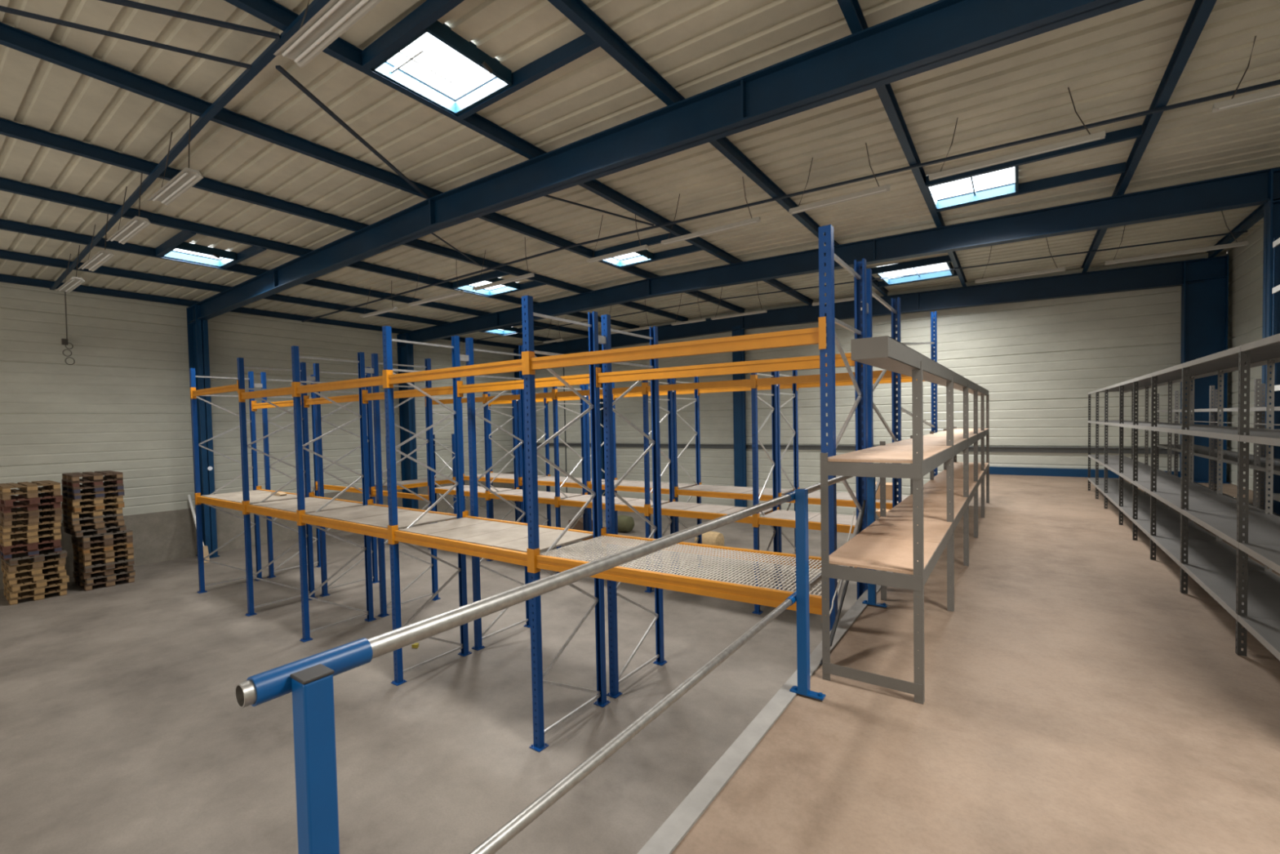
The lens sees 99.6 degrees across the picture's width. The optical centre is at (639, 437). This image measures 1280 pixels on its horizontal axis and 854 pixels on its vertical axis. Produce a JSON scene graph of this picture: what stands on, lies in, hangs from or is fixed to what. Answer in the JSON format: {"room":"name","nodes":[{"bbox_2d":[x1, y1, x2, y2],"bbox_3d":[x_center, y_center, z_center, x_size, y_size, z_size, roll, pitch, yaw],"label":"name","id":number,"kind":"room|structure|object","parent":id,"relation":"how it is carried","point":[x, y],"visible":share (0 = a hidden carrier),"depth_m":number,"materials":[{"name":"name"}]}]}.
{"room":"warehouse","nodes":[
{"label":"warehouse","id":0,"kind":"room"},
{"bbox_2d":[0,281,515,523],"bbox_3d":[-11.675,-1.065,16.301,0.200,5.932,21.400,0,2,35],"label":"wall","id":1,"kind":"structure","parent":0,"point":[123,405],"depth_m":14.47,"materials":[{"name":"metal"}]},
{"bbox_2d":[0,471,514,589],"bbox_3d":[-11.579,2.564,16.392,0.250,1.330,21.400,0,2,35],"label":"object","id":2,"kind":"structure","parent":1,"relation":"attached to","point":[164,535],"depth_m":14.92,"materials":[{"name":"concrete"}]},
{"bbox_2d":[0,500,880,853],"bbox_3d":[-4.327,3.346,11.476,17.970,0.250,21.600,0,2,35],"label":"floor","id":3,"kind":"structure","parent":0,"point":[124,729],"depth_m":6.62,"materials":[{"name":"concrete"}]},
{"bbox_2d":[3,586,66,604],"bbox_3d":[-13.057,3.328,11.683,1.205,0.133,0.800,0,2,36],"label":"pallet","id":4,"kind":"object","parent":3,"relation":"on","point":[51,589],"visible":0.55,"depth_m":11.37,"materials":[{"name":"brown wood"}]},
{"bbox_2d":[3,577,67,598],"bbox_3d":[-13.042,3.193,11.674,1.204,0.133,0.800,0,2,36],"label":"pallet","id":5,"kind":"object","parent":4,"relation":"on","point":[60,585],"visible":0.56,"depth_m":11.37,"materials":[{"name":"brown wood"}]},
{"bbox_2d":[2,570,69,591],"bbox_3d":[-13.034,3.059,11.677,1.204,0.133,0.800,0,2,34],"label":"pallet","id":6,"kind":"object","parent":5,"relation":"on","point":[26,581],"visible":0.59,"depth_m":11.39,"materials":[{"name":"brown wood"}]},
{"bbox_2d":[3,564,66,585],"bbox_3d":[-13.053,2.925,11.670,1.205,0.133,0.800,0,2,36],"label":"pallet","id":7,"kind":"object","parent":6,"relation":"on","point":[13,581],"visible":0.52,"depth_m":11.36,"materials":[{"name":"brown wood"}]},
{"bbox_2d":[0,559,64,578],"bbox_3d":[-13.074,2.791,11.655,1.203,0.133,0.800,0,2,36],"label":"pallet","id":8,"kind":"object","parent":7,"relation":"on","point":[49,564],"visible":0.66,"depth_m":11.36,"materials":[{"name":"brown wood"}]},
{"bbox_2d":[0,552,66,572],"bbox_3d":[-13.068,2.656,11.658,1.206,0.133,0.800,0,2,35],"label":"pallet","id":9,"kind":"object","parent":8,"relation":"on","point":[58,560],"visible":0.69,"depth_m":11.36,"materials":[{"name":"brown wood"}]},
{"bbox_2d":[0,546,66,565],"bbox_3d":[-13.065,2.522,11.657,1.204,0.133,0.800,0,2,34],"label":"pallet","id":10,"kind":"object","parent":9,"relation":"on","point":[14,561],"visible":0.6,"depth_m":11.36,"materials":[{"name":"brown wood"}]},
{"bbox_2d":[0,541,62,559],"bbox_3d":[-13.105,2.389,11.621,1.203,0.133,0.800,0,2,36],"label":"pallet","id":11,"kind":"object","parent":10,"relation":"on","point":[44,546],"visible":0.64,"depth_m":11.31,"materials":[{"name":"brown wood"}]},
{"bbox_2d":[0,534,61,553],"bbox_3d":[-13.096,2.255,11.587,1.207,0.133,0.800,0,2,36],"label":"pallet","id":12,"kind":"object","parent":11,"relation":"on","point":[28,546],"visible":0.71,"depth_m":11.29,"materials":[{"name":"brown wood"}]},
{"bbox_2d":[0,528,61,546],"bbox_3d":[-13.108,2.121,11.589,1.204,0.133,0.800,0,2,34],"label":"pallet","id":13,"kind":"object","parent":12,"relation":"on","point":[4,543],"visible":0.66,"depth_m":11.30,"materials":[{"name":"brown wood"}]},
{"bbox_2d":[0,524,60,539],"bbox_3d":[-13.101,1.986,11.594,1.205,0.133,0.800,0,2,36],"label":"pallet","id":14,"kind":"object","parent":13,"relation":"on","point":[46,527],"visible":0.65,"depth_m":11.29,"materials":[{"name":"brown wood"}]},
{"bbox_2d":[0,517,61,533],"bbox_3d":[-13.114,1.852,11.587,1.205,0.133,0.800,0,2,34],"label":"pallet","id":15,"kind":"object","parent":14,"relation":"on","point":[22,523],"visible":0.78,"depth_m":11.31,"materials":[{"name":"brown wood"}]},
{"bbox_2d":[0,511,62,526],"bbox_3d":[-13.100,1.716,11.613,1.208,0.133,0.800,0,2,36],"label":"pallet","id":16,"kind":"object","parent":15,"relation":"on","point":[7,522],"visible":0.73,"depth_m":11.32,"materials":[{"name":"brown wood"}]},
{"bbox_2d":[0,504,62,519],"bbox_3d":[-13.102,1.581,11.616,1.205,0.133,0.800,0,2,35],"label":"pallet","id":17,"kind":"object","parent":16,"relation":"on","point":[30,513],"visible":0.74,"depth_m":11.32,"materials":[{"name":"brown wood"}]},
{"bbox_2d":[0,498,61,513],"bbox_3d":[-13.118,1.447,11.610,1.207,0.133,0.800,0,2,36],"label":"pallet","id":18,"kind":"object","parent":17,"relation":"on","point":[4,509],"visible":0.71,"depth_m":11.31,"materials":[{"name":"brown wood"}]},
{"bbox_2d":[0,492,62,506],"bbox_3d":[-13.079,1.313,11.584,1.207,0.133,0.800,0,2,34],"label":"pallet","id":19,"kind":"object","parent":18,"relation":"on","point":[6,503],"visible":0.79,"depth_m":11.30,"materials":[{"name":"brown wood"}]},
{"bbox_2d":[0,486,61,500],"bbox_3d":[-13.083,1.178,11.578,1.206,0.133,0.800,0,2,36],"label":"pallet","id":20,"kind":"object","parent":19,"relation":"on","point":[33,494],"visible":0.8,"depth_m":11.29,"materials":[{"name":"brown wood"}]},
{"bbox_2d":[0,480,60,493],"bbox_3d":[-13.120,1.044,11.591,1.205,0.133,0.800,0,2,35],"label":"pallet","id":21,"kind":"object","parent":20,"relation":"on","point":[25,486],"visible":1,"depth_m":11.41,"materials":[{"name":"brown wood"}]},
{"bbox_2d":[74,571,134,591],"bbox_3d":[-12.438,3.290,12.568,1.205,0.133,0.800,0,2,35],"label":"pallet","id":22,"kind":"object","parent":3,"relation":"on","point":[119,577],"visible":0.56,"depth_m":12.26,"materials":[{"name":"brown wood"}]},
{"bbox_2d":[72,568,135,584],"bbox_3d":[-12.440,3.155,12.566,1.206,0.133,0.800,0,2,34],"label":"pallet","id":23,"kind":"object","parent":22,"relation":"on","point":[99,575],"visible":0.62,"depth_m":12.26,"materials":[{"name":"brown wood"}]},
{"bbox_2d":[73,560,133,578],"bbox_3d":[-12.442,3.021,12.548,1.205,0.133,0.800,0,2,36],"label":"pallet","id":24,"kind":"object","parent":23,"relation":"on","point":[118,566],"visible":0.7,"depth_m":12.24,"materials":[{"name":"brown wood"}]},
{"bbox_2d":[73,554,134,573],"bbox_3d":[-12.418,2.887,12.530,1.204,0.133,0.800,0,2,35],"label":"pallet","id":25,"kind":"object","parent":24,"relation":"on","point":[120,559],"visible":0.72,"depth_m":12.23,"materials":[{"name":"brown wood"}]},
{"bbox_2d":[73,548,133,566],"bbox_3d":[-12.448,2.752,12.557,1.205,0.133,0.800,0,2,35],"label":"pallet","id":26,"kind":"object","parent":25,"relation":"on","point":[120,553],"visible":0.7,"depth_m":12.25,"materials":[{"name":"brown wood"}]},
{"bbox_2d":[73,543,133,560],"bbox_3d":[-12.432,2.617,12.540,1.206,0.133,0.800,0,2,35],"label":"pallet","id":27,"kind":"object","parent":26,"relation":"on","point":[118,548],"visible":0.64,"depth_m":12.24,"materials":[{"name":"brown wood"}]},
{"bbox_2d":[72,537,133,554],"bbox_3d":[-12.437,2.483,12.522,1.206,0.133,0.800,0,2,35],"label":"pallet","id":28,"kind":"object","parent":27,"relation":"on","point":[117,542],"visible":0.71,"depth_m":12.22,"materials":[{"name":"brown wood"}]},
{"bbox_2d":[71,531,133,548],"bbox_3d":[-12.434,2.349,12.509,1.205,0.133,0.800,0,2,35],"label":"pallet","id":29,"kind":"object","parent":28,"relation":"on","point":[117,536],"visible":0.7,"depth_m":12.21,"materials":[{"name":"brown wood"}]},
{"bbox_2d":[71,526,132,542],"bbox_3d":[-12.448,2.214,12.524,1.206,0.133,0.800,0,2,35],"label":"pallet","id":30,"kind":"object","parent":29,"relation":"on","point":[86,538],"visible":0.49,"depth_m":12.21,"materials":[{"name":"brown wood"}]},
{"bbox_2d":[63,520,126,537],"bbox_3d":[-12.517,2.084,12.431,1.204,0.133,0.800,0,2,34],"label":"pallet","id":31,"kind":"object","parent":30,"relation":"on","point":[85,528],"visible":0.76,"depth_m":12.14,"materials":[{"name":"brown wood"}]},
{"bbox_2d":[62,516,124,531],"bbox_3d":[-12.513,1.950,12.393,1.208,0.133,0.800,0,2,35],"label":"pallet","id":32,"kind":"object","parent":31,"relation":"on","point":[108,520],"visible":0.79,"depth_m":12.11,"materials":[{"name":"brown wood"}]},
{"bbox_2d":[62,511,123,524],"bbox_3d":[-12.523,1.816,12.388,1.206,0.133,0.800,0,2,36],"label":"pallet","id":33,"kind":"object","parent":32,"relation":"on","point":[82,516],"visible":0.77,"depth_m":12.10,"materials":[{"name":"brown wood"}]},
{"bbox_2d":[62,505,122,519],"bbox_3d":[-12.555,1.682,12.409,1.205,0.133,0.800,0,2,36],"label":"pallet","id":34,"kind":"object","parent":33,"relation":"on","point":[93,513],"visible":0.77,"depth_m":12.11,"materials":[{"name":"brown wood"}]},
{"bbox_2d":[61,499,124,512],"bbox_3d":[-12.539,1.547,12.403,1.206,0.133,0.800,0,2,34],"label":"pallet","id":35,"kind":"object","parent":34,"relation":"on","point":[106,502],"visible":0.75,"depth_m":12.12,"materials":[{"name":"brown wood"}]},
{"bbox_2d":[62,493,123,506],"bbox_3d":[-12.553,1.413,12.405,1.205,0.133,0.800,0,2,35],"label":"pallet","id":36,"kind":"object","parent":35,"relation":"on","point":[107,496],"visible":0.84,"depth_m":12.12,"materials":[{"name":"brown wood"}]},
{"bbox_2d":[62,487,124,500],"bbox_3d":[-12.550,1.278,12.421,1.204,0.133,0.800,0,2,34],"label":"pallet","id":37,"kind":"object","parent":36,"relation":"on","point":[83,492],"visible":0.83,"depth_m":12.16,"materials":[{"name":"brown wood"}]},
{"bbox_2d":[62,481,124,493],"bbox_3d":[-12.549,1.143,12.412,1.207,0.133,0.800,0,2,35],"label":"pallet","id":38,"kind":"object","parent":37,"relation":"on","point":[111,486],"visible":0.84,"depth_m":12.12,"materials":[{"name":"brown wood"}]},
{"bbox_2d":[61,476,123,488],"bbox_3d":[-12.556,1.009,12.408,1.207,0.133,0.800,0,2,35],"label":"pallet","id":39,"kind":"object","parent":38,"relation":"on","point":[106,479],"visible":0.84,"depth_m":12.14,"materials":[{"name":"brown wood"}]},
{"bbox_2d":[62,470,123,481],"bbox_3d":[-12.537,0.874,12.392,1.205,0.133,0.800,0,2,36],"label":"pallet","id":40,"kind":"object","parent":39,"relation":"on","point":[96,475],"visible":1,"depth_m":12.22,"materials":[{"name":"brown wood"}]},
{"bbox_2d":[186,304,219,558],"bbox_3d":[-12.033,-0.151,14.882,0.720,6.863,0.320,0,2,35],"label":"steel column","id":41,"kind":"structure","parent":3,"relation":"on","point":[197,331],"depth_m":14.72,"materials":[{"name":"metal"}]},
{"bbox_2d":[188,0,1144,322],"bbox_3d":[-3.325,-3.428,8.648,22.060,0.671,0.200,0,2,35],"label":"rafter","id":42,"kind":"object","parent":41,"relation":"on","point":[941,33],"visible":0.91,"depth_m":5.64,"materials":[{"name":"blue paint"}]},
{"bbox_2d":[0,274,194,306],"bbox_3d":[-14.942,-3.515,11.092,0.090,0.158,9.300,0,2,35],"label":"ceiling beam","id":43,"kind":"structure","parent":42,"relation":"on","point":[3,278],"depth_m":13.41,"materials":[{"name":"metal"}]},
{"bbox_2d":[49,0,330,290],"bbox_3d":[-7.132,-3.561,7.777,16.606,0.199,0.070,0,2,36],"label":"cable tray","id":44,"kind":"object","parent":43,"relation":"attached to","point":[267,56],"visible":0.96,"depth_m":6.05,"materials":[{"name":"blue paint"}]},
{"bbox_2d":[0,5,251,69],"bbox_3d":[-4.925,-3.577,4.694,2.618,0.052,0.040,-2,2,-26],"label":"brace","id":45,"kind":"object","parent":44,"relation":"attached to","point":[4,9],"visible":1,"depth_m":4.83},
{"bbox_2d":[97,0,279,39],"bbox_3d":[-3.889,-3.575,4.579,1.432,0.044,0.045,-2,2,-22],"label":"brace","id":46,"kind":"object","parent":44,"relation":"attached to","point":[128,3],"visible":1,"depth_m":4.61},
{"bbox_2d":[0,249,226,292],"bbox_3d":[-13.058,-3.549,9.773,0.090,0.158,9.300,0,2,35],"label":"ceiling beam","id":47,"kind":"structure","parent":42,"relation":"on","point":[5,255],"depth_m":11.92,"materials":[{"name":"metal"}]},
{"bbox_2d":[0,218,262,275],"bbox_3d":[-11.256,-3.581,8.511,0.090,0.158,9.300,0,2,35],"label":"ceiling beam","id":48,"kind":"structure","parent":42,"relation":"on","point":[5,224],"depth_m":10.08,"materials":[{"name":"metal"}]},
{"bbox_2d":[0,177,306,256],"bbox_3d":[-9.495,-3.613,7.278,0.090,0.158,9.300,0,2,35],"label":"ceiling beam","id":49,"kind":"structure","parent":42,"relation":"on","point":[6,185],"depth_m":9.02,"materials":[{"name":"metal"}]},
{"bbox_2d":[0,118,362,231],"bbox_3d":[-7.733,-3.644,6.044,0.090,0.158,9.300,0,2,35],"label":"ceiling beam","id":50,"kind":"structure","parent":42,"relation":"on","point":[7,128],"depth_m":7.40,"materials":[{"name":"metal"}]},
{"bbox_2d":[0,22,435,199],"bbox_3d":[-5.931,-3.677,4.782,0.090,0.158,9.300,0,2,35],"label":"ceiling beam","id":51,"kind":"structure","parent":42,"relation":"on","point":[11,37],"depth_m":5.97,"materials":[{"name":"metal"}]},
{"bbox_2d":[275,65,429,199],"bbox_3d":[-3.416,-3.671,6.852,0.045,0.063,3.190,-1,2,4],"label":"brace","id":52,"kind":"object","parent":51,"relation":"attached to","point":[280,68],"visible":1,"depth_m":6.30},
{"bbox_2d":[194,301,402,333],"bbox_3d":[-10.517,-3.791,17.418,0.090,0.158,6.150,0,2,35],"label":"ceiling beam","id":53,"kind":"structure","parent":42,"relation":"on","point":[242,310],"depth_m":17.27,"materials":[{"name":"metal"}]},
{"bbox_2d":[226,286,439,325],"bbox_3d":[-8.633,-3.824,16.099,0.090,0.158,6.150,0,2,35],"label":"ceiling beam","id":54,"kind":"structure","parent":42,"relation":"on","point":[276,297],"depth_m":15.88,"materials":[{"name":"metal"}]},
{"bbox_2d":[223,0,539,159],"bbox_3d":[-4.045,-3.627,3.466,0.090,0.158,9.300,0,2,35],"label":"ceiling beam","id":55,"kind":"structure","parent":42,"relation":"on","point":[269,11],"depth_m":5.33,"materials":[{"name":"metal"}]},
{"bbox_2d":[306,248,521,304],"bbox_3d":[-5.070,-3.888,13.604,0.090,0.158,6.150,0,2,35],"label":"ceiling beam","id":56,"kind":"structure","parent":42,"relation":"on","point":[362,265],"depth_m":13.02,"materials":[{"name":"metal"}]},
{"bbox_2d":[361,223,583,293],"bbox_3d":[-3.308,-3.920,12.370,0.090,0.158,6.150,0,2,35],"label":"ceiling beam","id":57,"kind":"structure","parent":42,"relation":"on","point":[416,243],"depth_m":12.13,"materials":[{"name":"metal"}]},
{"bbox_2d":[434,190,651,279],"bbox_3d":[-1.506,-3.952,11.109,0.090,0.158,6.150,0,2,35],"label":"ceiling beam","id":58,"kind":"structure","parent":42,"relation":"on","point":[495,218],"depth_m":10.59,"materials":[{"name":"metal"}]},
{"bbox_2d":[547,0,679,106],"bbox_3d":[-2.266,-3.580,2.223,0.090,0.158,9.300,0,2,35],"label":"ceiling beam","id":59,"kind":"structure","parent":42,"relation":"on","point":[580,14],"depth_m":5.12,"materials":[{"name":"metal"}]},
{"bbox_2d":[537,148,735,263],"bbox_3d":[0.379,-3.902,9.792,0.090,0.158,6.150,0,2,35],"label":"ceiling beam","id":60,"kind":"structure","parent":42,"relation":"on","point":[594,186],"depth_m":9.39,"materials":[{"name":"metal"}]},
{"bbox_2d":[836,0,865,34],"bbox_3d":[-0.668,-3.538,1.107,0.090,0.158,9.300,0,2,35],"label":"ceiling beam","id":61,"kind":"structure","parent":42,"relation":"on","point":[851,11],"depth_m":4.68,"materials":[{"name":"metal"}]},
{"bbox_2d":[860,19,942,227],"bbox_3d":[3.757,-3.813,7.433,0.090,0.158,6.150,0,2,35],"label":"ceiling beam","id":62,"kind":"structure","parent":42,"relation":"on","point":[886,93],"depth_m":6.79,"materials":[{"name":"metal"}]},
{"bbox_2d":[1115,0,1217,195],"bbox_3d":[5.791,-3.760,6.013,0.090,0.158,6.150,0,2,35],"label":"ceiling beam","id":63,"kind":"structure","parent":42,"relation":"on","point":[1201,11],"depth_m":5.60,"materials":[{"name":"metal"}]},
{"bbox_2d":[396,333,418,509],"bbox_3d":[-8.543,-0.370,19.941,0.640,6.863,0.320,0,2,35],"label":"steel column","id":64,"kind":"structure","parent":3,"relation":"on","point":[405,353],"depth_m":19.93,"materials":[{"name":"metal"}]},
{"bbox_2d":[367,433,456,541],"bbox_3d":[-7.164,1.515,17.135,1.190,3.200,2.330,0,2,35],"label":"rack","id":65,"kind":"object","parent":3,"relation":"on","point":[424,482],"visible":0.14,"depth_m":17.66,"materials":[{"name":"metal"}]},
{"bbox_2d":[189,224,902,751],"bbox_3d":[-3.199,0.818,9.014,13.293,4.900,3.075,0,2,35],"label":"rack","id":66,"kind":"object","parent":3,"relation":"on","point":[517,543],"visible":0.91,"depth_m":6.85,"materials":[{"name":"metal"}]},
{"bbox_2d":[424,311,937,614],"bbox_3d":[-0.794,0.475,11.832,12.540,5.322,4.239,0,2,35],"label":"rack","id":67,"kind":"object","parent":3,"relation":"on","point":[775,517],"visible":0.58,"depth_m":11.65,"materials":[{"name":"metal"}]},
{"bbox_2d":[731,325,746,506],"bbox_3d":[3.460,-0.467,18.563,0.410,6.638,0.320,0,2,35],"label":"steel column","id":68,"kind":"structure","parent":3,"relation":"on","point":[739,397],"depth_m":18.43,"materials":[{"name":"metal"}]},
{"bbox_2d":[0,0,1279,345],"bbox_3d":[-2.379,-3.878,9.713,22.690,0.290,21.460,0,2,35],"label":"ceiling","id":69,"kind":"structure","parent":0,"point":[1113,64],"depth_m":7.02,"materials":[{"name":"metal"}]},
{"bbox_2d":[77,213,115,271],"bbox_3d":[-9.256,-3.371,9.189,1.500,0.791,0.206,0,2,35],"label":"lamp","id":70,"kind":"object","parent":69,"relation":"hanging from","point":[101,257],"visible":0.95,"depth_m":9.12,"materials":[{"name":"metal"}]},
{"bbox_2d":[106,173,151,244],"bbox_3d":[-7.447,-3.385,7.849,1.400,0.823,0.206,0,2,35],"label":"lamp","id":71,"kind":"object","parent":69,"relation":"hanging from","point":[136,224],"visible":0.96,"depth_m":7.79,"materials":[{"name":"metal"}]},
{"bbox_2d":[146,113,203,205],"bbox_3d":[-5.597,-3.400,6.481,1.300,0.855,0.206,0,2,35],"label":"lamp","id":72,"kind":"object","parent":69,"relation":"hanging from","point":[187,178],"visible":0.95,"depth_m":6.43,"materials":[{"name":"metal"}]},
{"bbox_2d":[155,230,266,268],"bbox_3d":[-8.457,-3.705,10.651,2.074,0.219,1.170,0,2,35],"label":"skylight","id":73,"kind":"object","parent":69,"relation":"attached to","point":[176,247],"visible":1,"depth_m":10.90,"materials":[{"name":"white"}]},
{"bbox_2d":[273,0,382,68],"bbox_3d":[-2.260,-3.471,4.055,1.750,0.599,0.220,0,2,35],"label":"lamp","id":74,"kind":"object","parent":69,"relation":"hanging from","point":[335,17],"visible":1,"depth_m":4.22,"materials":[{"name":"metal"}]},
{"bbox_2d":[262,269,482,315],"bbox_3d":[-6.831,-3.857,14.837,0.090,0.158,6.150,0,2,35],"label":"ceiling beam","id":75,"kind":"structure","parent":69,"relation":"attached to","point":[314,282],"depth_m":14.58,"materials":[{"name":"metal"}]},
{"bbox_2d":[361,0,599,119],"bbox_3d":[-1.536,-3.714,5.174,2.094,0.219,1.170,0,2,35],"label":"skylight","id":76,"kind":"object","parent":69,"relation":"attached to","point":[422,55],"visible":0.97,"depth_m":5.43,"materials":[{"name":"white"}]},
{"bbox_2d":[452,271,546,297],"bbox_3d":[-3.609,-3.953,13.831,2.074,0.175,1.290,0,2,35],"label":"skylight","id":77,"kind":"object","parent":69,"relation":"attached to","point":[467,284],"visible":0.96,"depth_m":14.01,"materials":[{"name":"white"}]},
{"bbox_2d":[594,232,702,268],"bbox_3d":[0.194,-3.986,11.548,2.224,0.219,1.010,0,2,35],"label":"skylight","id":78,"kind":"object","parent":69,"relation":"attached to","point":[643,256],"visible":0.79,"depth_m":11.69,"materials":[{"name":"white"}]},
{"bbox_2d":[661,176,760,245],"bbox_3d":[1.069,-3.564,8.421,1.700,0.793,0.141,0,2,35],"label":"lamp","id":79,"kind":"object","parent":69,"relation":"hanging from","point":[756,220],"visible":1,"depth_m":8.33,"materials":[{"name":"metal"}]},
{"bbox_2d":[675,93,834,244],"bbox_3d":[2.159,-3.856,8.549,0.090,0.158,6.150,0,2,35],"label":"ceiling beam","id":80,"kind":"structure","parent":69,"relation":"attached to","point":[723,145],"depth_m":7.92,"materials":[{"name":"metal"}]},
{"bbox_2d":[301,80,1279,322],"bbox_3d":[-1.532,-3.727,10.984,22.104,0.274,0.050,0,2,34],"label":"cable tray","id":81,"kind":"object","parent":69,"relation":"attached to","point":[1276,82],"visible":1,"depth_m":7.46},
{"bbox_2d":[788,142,889,214],"bbox_3d":[2.664,-3.541,7.300,1.300,0.746,0.151,0,2,35],"label":"lamp","id":82,"kind":"object","parent":69,"relation":"hanging from","point":[879,189],"visible":1,"depth_m":7.23,"materials":[{"name":"metal"}]},
{"bbox_2d":[462,230,1248,342],"bbox_3d":[2.048,-3.949,16.102,22.115,0.268,0.040,0,2,33],"label":"tie","id":83,"kind":"object","parent":69,"relation":"attached to","point":[1241,232],"visible":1,"depth_m":12.67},
{"bbox_2d":[870,254,957,287],"bbox_3d":[6.696,-4.062,13.335,1.858,0.219,1.590,0,2,35],"label":"skylight","id":84,"kind":"object","parent":69,"relation":"attached to","point":[940,263],"visible":0.81,"depth_m":13.42,"materials":[{"name":"white"}]},
{"bbox_2d":[928,87,1105,180],"bbox_3d":[4.246,-3.523,6.204,1.650,0.707,0.136,0,2,35],"label":"lamp","id":85,"kind":"object","parent":69,"relation":"hanging from","point":[1089,138],"visible":1,"depth_m":6.10,"materials":[{"name":"metal"}]},
{"bbox_2d":[925,124,1142,212],"bbox_3d":[5.612,-3.872,7.934,2.404,0.175,1.290,0,2,35],"label":"skylight","id":86,"kind":"object","parent":69,"relation":"attached to","point":[998,181],"visible":0.87,"depth_m":8.16,"materials":[{"name":"white"}]},
{"bbox_2d":[1104,210,1248,265],"bbox_3d":[9.606,-3.663,9.766,1.850,0.758,0.151,0,2,35],"label":"lamp","id":87,"kind":"object","parent":69,"relation":"hanging from","point":[1241,243],"visible":0.89,"depth_m":9.68,"materials":[{"name":"metal"}]},
{"bbox_2d":[1212,35,1279,112],"bbox_3d":[6.250,-3.497,4.794,1.650,0.654,0.151,0,2,35],"label":"lamp","id":88,"kind":"object","parent":69,"relation":"hanging from","point":[1275,92],"visible":1,"depth_m":5.13,"materials":[{"name":"metal"}]},
{"bbox_2d":[533,251,1226,516],"bbox_3d":[3.862,-0.815,18.633,22.590,7.312,0.200,0,2,35],"label":"wall","id":89,"kind":"structure","parent":0,"point":[1038,362],"depth_m":14.79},
{"bbox_2d":[536,442,1179,453],"bbox_3d":[3.799,0.309,18.543,22.590,0.150,0.100,0,2,35],"label":"trim","id":90,"kind":"structure","parent":89,"relation":"attached to","point":[1000,449],"depth_m":14.54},
{"bbox_2d":[985,466,1179,478],"bbox_3d":[11.045,0.881,13.487,4.920,0.200,0.120,0,2,35],"label":"trim","id":91,"kind":"structure","parent":89,"relation":"attached to","point":[1058,472],"depth_m":13.81,"materials":[{"name":"blue paint"}]},
{"bbox_2d":[671,474,1279,853],"bbox_3d":[5.155,2.411,4.803,5.220,2.112,21.600,0,2,35],"label":"floor","id":92,"kind":"structure","parent":0,"point":[1077,700],"depth_m":2.81,"materials":[{"name":"concrete"}]},
{"bbox_2d":[235,475,887,853],"bbox_3d":[0.708,0.902,2.759,0.196,1.183,4.575,0,2,35],"label":"guard rail","id":93,"kind":"object","parent":92,"relation":"on","point":[309,679],"visible":0.85,"depth_m":1.27,"materials":[{"name":"metal"}]},
{"bbox_2d":[636,571,893,853],"bbox_3d":[2.925,1.437,6.106,0.097,0.172,21.250,0,2,35],"label":"trim","id":94,"kind":"structure","parent":92,"relation":"attached to","point":[678,824],"depth_m":2.52,"materials":[{"name":"metal"}]},
{"bbox_2d":[820,335,989,703],"bbox_3d":[3.450,0.332,6.171,0.553,2.031,9.203,0,2,35],"label":"shelving unit","id":95,"kind":"object","parent":92,"relation":"on","point":[911,537],"visible":1,"depth_m":3.40,"materials":[{"name":"grey paint"}]},
{"bbox_2d":[1088,333,1279,660],"bbox_3d":[6.346,0.272,6.569,0.534,2.009,10.713,0,2,35],"label":"shelving unit","id":96,"kind":"object","parent":92,"relation":"on","point":[1249,591],"visible":1,"depth_m":4.71,"materials":[{"name":"grey paint"}]},
{"bbox_2d":[1179,254,1229,483],"bbox_3d":[12.507,-1.471,11.984,0.720,4.926,0.340,0,2,35],"label":"steel column","id":97,"kind":"structure","parent":92,"relation":"on","point":[1204,305],"depth_m":11.97,"materials":[{"name":"metal"}]},
{"bbox_2d":[515,257,1204,359],"bbox_3d":[3.424,-3.803,18.296,22.060,0.761,0.200,0,2,35],"label":"rafter","id":98,"kind":"object","parent":97,"relation":"on","point":[1168,274],"visible":0.68,"depth_m":14.72,"materials":[{"name":"blue paint"}]},
{"bbox_2d":[1080,187,1118,272],"bbox_3d":[9.193,-3.972,10.877,0.090,0.158,5.730,0,2,35],"label":"ceiling beam","id":99,"kind":"structure","parent":98,"relation":"on","point":[1100,234],"depth_m":11.18,"materials":[{"name":"blue paint"}]},
{"bbox_2d":[1156,378,1279,516],"bbox_3d":[7.236,0.304,6.210,0.504,1.928,9.442,0,2,35],"label":"shelving unit","id":100,"kind":"object","parent":92,"relation":"on","point":[1257,463],"visible":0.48,"depth_m":7.07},
{"bbox_2d":[1261,168,1279,514],"bbox_3d":[9.220,-1.274,7.477,0.780,4.929,0.320,0,2,35],"label":"steel column","id":101,"kind":"structure","parent":92,"relation":"on","point":[1271,208],"depth_m":7.62,"materials":[{"name":"metal"}]},
{"bbox_2d":[398,166,1279,346],"bbox_3d":[0.198,-3.647,13.685,22.060,0.671,0.200,0,2,35],"label":"rafter","id":102,"kind":"object","parent":101,"relation":"on","point":[1249,188],"visible":0.96,"depth_m":9.90,"materials":[{"name":"blue paint"}]},
{"bbox_2d":[1205,204,1263,257],"bbox_3d":[10.956,-3.925,9.646,0.090,0.158,5.730,0,2,35],"label":"ceiling beam","id":103,"kind":"structure","parent":101,"relation":"on","point":[1257,215],"depth_m":10.18,"materials":[{"name":"metal"}]},
{"bbox_2d":[1269,237,1279,512],"bbox_3d":[7.537,-0.622,5.668,0.468,3.798,3.042,0,2,35],"label":"shelving unit","id":104,"kind":"object","parent":92,"relation":"on","point":[1276,496],"visible":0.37,"depth_m":6.99,"materials":[{"name":"blue paint"}]},
{"bbox_2d":[1226,222,1263,492],"bbox_3d":[7.015,-0.359,3.259,0.200,7.162,21.400,0,2,35],"label":"wall","id":105,"kind":"structure","parent":0,"point":[1245,322],"depth_m":11.05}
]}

